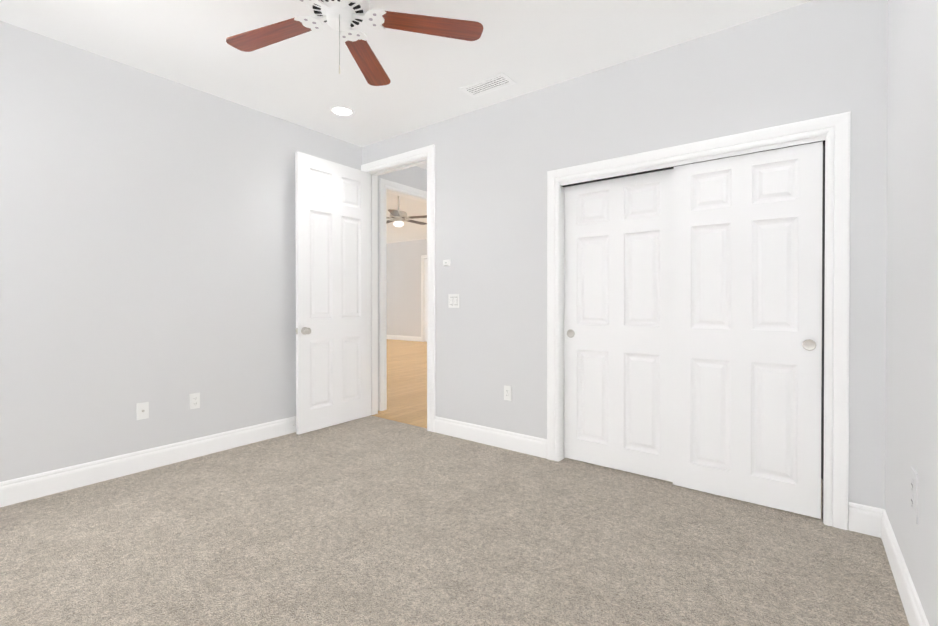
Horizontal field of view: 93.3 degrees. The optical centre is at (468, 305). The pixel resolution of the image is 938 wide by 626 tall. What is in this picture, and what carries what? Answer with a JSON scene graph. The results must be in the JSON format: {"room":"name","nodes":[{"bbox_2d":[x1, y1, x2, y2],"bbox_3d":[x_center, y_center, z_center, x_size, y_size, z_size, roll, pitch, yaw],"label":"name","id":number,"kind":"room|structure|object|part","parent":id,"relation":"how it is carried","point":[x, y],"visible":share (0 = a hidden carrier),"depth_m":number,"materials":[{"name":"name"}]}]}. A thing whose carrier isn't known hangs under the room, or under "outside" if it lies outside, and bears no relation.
{"room":"empty bedroom","nodes":[
{"label":"empty bedroom","id":0,"kind":"room"},
{"bbox_2d":[0,21,426,481],"bbox_3d":[-0.165,-0.435,5.857,0.120,3.100,10.220,0,0,37],"label":"wall","id":1,"kind":"structure","parent":0,"point":[147,236],"depth_m":3.00,"materials":[{"name":"paint"}]},
{"bbox_2d":[137,402,148,419],"bbox_3d":[-2.231,0.724,3.032,0.016,0.114,0.070,0,0,37],"label":"outlet","id":2,"kind":"object","parent":1,"relation":"attached to","point":[143,410],"visible":1,"depth_m":3.03,"materials":[{"name":"white plastic"}]},
{"bbox_2d":[0,416,295,506],"bbox_3d":[-2.099,1.063,3.210,0.014,0.140,3.350,0,0,37],"label":"baseboard","id":3,"kind":"structure","parent":1,"relation":"attached to","point":[13,491],"depth_m":2.98,"materials":[{"name":"paint"}]},
{"bbox_2d":[189,393,199,408],"bbox_3d":[-2.037,0.712,3.293,0.009,0.114,0.070,0,0,37],"label":"outlet","id":4,"kind":"object","parent":1,"relation":"attached to","point":[194,400],"visible":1,"depth_m":3.29,"materials":[{"name":"white plastic"}]},
{"bbox_2d":[379,178,426,410],"bbox_3d":[-0.685,-0.115,5.174,0.159,2.481,1.050,0,0,37],"label":"door frame","id":5,"kind":"structure","parent":1,"relation":"attached to","point":[384,184],"depth_m":4.75,"materials":[{"name":"paint"}]},
{"bbox_2d":[371,339,426,427],"bbox_3d":[-1.651,1.124,8.804,10.200,0.044,7.340,0,0,37],"label":"floor","id":6,"kind":"structure","parent":0,"point":[406,382],"depth_m":6.33,"materials":[{"name":"beige wood"}]},
{"bbox_2d":[386,239,426,336],"bbox_3d":[-0.296,-0.477,12.298,8.120,3.100,0.120,0,0,37],"label":"wall","id":7,"kind":"structure","parent":0,"point":[403,278],"depth_m":13.49,"materials":[{"name":"paint"}]},
{"bbox_2d":[387,335,420,341],"bbox_3d":[-2.439,0.998,13.851,2.600,0.140,0.014,0,0,37],"label":"baseboard","id":8,"kind":"structure","parent":7,"relation":"attached to","point":[406,338],"depth_m":13.47,"materials":[{"name":"paint"}]},
{"bbox_2d":[421,255,426,341],"bbox_3d":[-1.007,-0.192,12.752,1.000,2.535,0.020,0,0,37],"label":"door frame","id":9,"kind":"structure","parent":7,"relation":"attached to","point":[422,296],"depth_m":13.02,"materials":[{"name":"paint"}]},
{"bbox_2d":[424,259,426,341],"bbox_3d":[-1.008,-0.144,12.752,0.800,2.420,0.102,0,0,37],"label":"door","id":10,"kind":"structure","parent":7,"relation":"in","point":[425,300],"depth_m":12.97,"materials":[{"name":"paint"}]},
{"bbox_2d":[0,0,812,146],"bbox_3d":[-0.549,-1.649,1.996,3.970,0.100,3.420,0,0,37],"label":"ceiling","id":11,"kind":"structure","parent":0,"point":[528,46],"depth_m":2.75,"materials":[{"name":"paint"}]},
{"bbox_2d":[329,106,354,116],"bbox_3d":[-1.052,-1.607,3.672,0.202,0.007,0.202,0,0,37],"label":"recessed light","id":12,"kind":"object","parent":11,"relation":"in","point":[343,111],"visible":1,"depth_m":3.67,"materials":[{"name":"glass"}]},
{"bbox_2d":[226,0,482,85],"bbox_3d":[-0.630,-1.314,1.994,1.298,0.570,1.266,0,0,37],"label":"ceiling fan","id":13,"kind":"object","parent":11,"relation":"hanging from","point":[341,16],"visible":1,"depth_m":2.12,"materials":[{"name":"brown wood"}]},
{"label":"blade","id":14,"kind":"part","parent":13,"relation":"part of","materials":[{"name":"brown wood"}]},
{"bbox_3d":[-0.557,-1.336,2.430,0.138,0.006,0.528,-3,0,5],"label":"blade","id":15,"kind":"part","parent":13,"relation":"part of","materials":[{"name":"brown wood"}]},
{"bbox_3d":[-0.194,-1.334,2.111,0.528,0.006,0.138,0,-3,-13],"label":"blade","id":16,"kind":"part","parent":13,"relation":"part of","materials":[{"name":"brown wood"}]},
{"bbox_2d":[459,72,515,97],"bbox_3d":[0.134,-1.605,3.242,0.385,0.005,0.185,0,0,37],"label":"ceiling vent","id":17,"kind":"object","parent":11,"relation":"in","point":[489,85],"visible":1,"depth_m":3.23,"materials":[{"name":"metal"}]},
{"bbox_2d":[386,193,426,243],"bbox_3d":[-2.480,-1.958,9.413,7.920,0.100,7.140,0,0,37],"label":"ceiling","id":18,"kind":"structure","parent":0,"point":[408,231],"depth_m":10.25,"materials":[{"name":"paint"}]},
{"bbox_2d":[386,196,426,226],"bbox_3d":[-1.104,-1.576,7.136,1.272,0.635,1.227,0,0,37],"label":"ceiling fan","id":19,"kind":"object","parent":18,"relation":"hanging from","point":[398,216],"visible":0.79,"depth_m":7.04,"materials":[{"name":"grey metal"}]},
{"bbox_3d":[-1.122,-1.389,6.693,0.138,0.006,0.513,3,0,-1],"label":"blade","id":20,"kind":"part","parent":19,"relation":"part of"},
{"label":"blade","id":21,"kind":"part","parent":19,"relation":"part of","materials":[{"name":"brown wood"}]},
{"bbox_3d":[-0.742,-1.391,6.977,0.513,0.006,0.138,0,-3,17],"label":"blade","id":22,"kind":"part","parent":19,"relation":"part of","materials":[{"name":"brown wood"}]},
{"bbox_2d":[417,163,426,169],"bbox_3d":[0.903,-1.662,3.907,3.970,0.100,1.220,0,0,37],"label":"ceiling","id":23,"kind":"structure","parent":0,"point":[423,166],"depth_m":5.17,"materials":[{"name":"paint"}]},
{"bbox_2d":[0,415,908,625],"bbox_3d":[-0.325,1.164,2.309,4.170,0.050,4.360,0,0,37],"label":"floor carpet","id":24,"kind":"object","parent":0,"point":[370,520],"visible":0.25,"depth_m":2.08,"materials":[{"name":"beige carpet"}]},
{"bbox_2d":[362,0,887,528],"bbox_3d":[0.510,-0.418,3.398,4.170,3.100,0.120,0,0,37],"label":"wall","id":25,"kind":"structure","parent":0,"point":[802,62],"depth_m":2.95,"materials":[{"name":"paint"}]},
{"bbox_2d":[295,151,369,434],"bbox_3d":[-1.242,-0.105,4.145,0.169,2.440,0.825,0,0,37],"label":"entry door","id":26,"kind":"structure","parent":25,"relation":"in","point":[332,208],"depth_m":4.09,"materials":[{"name":"paint"}]},
{"bbox_2d":[361,144,434,431],"bbox_3d":[-0.663,-0.149,4.290,1.005,2.561,0.159,0,0,37],"label":"door frame","id":27,"kind":"structure","parent":25,"relation":"attached to","point":[428,152],"depth_m":4.14,"materials":[{"name":"paint"}]},
{"bbox_2d":[443,260,449,265],"bbox_3d":[-0.196,-0.368,3.846,0.072,0.054,0.020,0,0,37],"label":"thermostat","id":28,"kind":"object","parent":25,"relation":"attached to","point":[446,262],"visible":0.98,"depth_m":3.83,"materials":[{"name":"white plastic"}]},
{"bbox_2d":[448,294,458,307],"bbox_3d":[-0.133,-0.036,3.806,0.116,0.116,0.010,0,0,37],"label":"rocker light switch","id":29,"kind":"object","parent":25,"relation":"attached to","point":[453,300],"visible":1,"depth_m":3.81,"materials":[{"name":"white plastic"}]},
{"bbox_2d":[434,416,546,458],"bbox_3d":[0.137,1.060,3.606,1.105,0.140,0.014,0,0,37],"label":"baseboard","id":30,"kind":"structure","parent":25,"relation":"attached to","point":[526,444],"depth_m":3.56,"materials":[{"name":"paint"}]},
{"bbox_2d":[504,385,511,400],"bbox_3d":[0.304,0.691,3.481,0.070,0.114,0.009,0,0,37],"label":"outlet","id":31,"kind":"object","parent":25,"relation":"attached to","point":[507,392],"visible":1,"depth_m":3.48,"materials":[{"name":"white plastic"}]},
{"bbox_2d":[564,168,673,481],"bbox_3d":[1.015,0.101,3.036,0.768,2.042,0.038,0,0,37],"label":"closet door","id":32,"kind":"structure","parent":25,"relation":"in","point":[618,323],"depth_m":3.01,"materials":[{"name":"paint"}]},
{"bbox_2d":[547,111,850,529],"bbox_3d":[1.292,0.096,2.807,1.535,2.080,0.120,0,0,37],"label":"door frame","id":33,"kind":"structure","parent":25,"relation":"attached to","point":[668,166],"depth_m":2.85,"materials":[{"name":"paint"}]},
{"bbox_2d":[673,141,822,518],"bbox_3d":[1.574,0.104,2.560,0.727,2.042,0.038,0,0,37],"label":"closet door","id":34,"kind":"structure","parent":25,"relation":"in","point":[747,307],"depth_m":2.52,"materials":[{"name":"paint"}]},
{"bbox_2d":[821,145,823,478],"bbox_3d":[1.558,-0.417,3.141,1.950,3.100,0.740,0,0,37],"label":"wall","id":35,"kind":"structure","parent":0,"point":[822,319],"depth_m":2.89,"materials":[{"name":"grey paint"}]},
{"bbox_2d":[885,0,937,625],"bbox_3d":[1.288,-0.403,1.074,0.120,3.100,4.360,0,0,37],"label":"wall","id":36,"kind":"structure","parent":0,"point":[911,423],"depth_m":1.62,"materials":[{"name":"paint"}]},
{"bbox_2d":[872,507,929,625],"bbox_3d":[1.013,1.079,0.847,0.030,0.140,3.350,0,0,37],"label":"baseboard","id":37,"kind":"structure","parent":36,"relation":"attached to","point":[881,526],"depth_m":1.77,"materials":[{"name":"paint"}]},
{"bbox_2d":[911,466,918,523],"bbox_3d":[1.584,0.674,1.578,0.009,0.171,0.105,0,0,37],"label":"outlet","id":38,"kind":"object","parent":36,"relation":"attached to","point":[914,491],"visible":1,"depth_m":1.56,"materials":[{"name":"plastic"}]}
]}

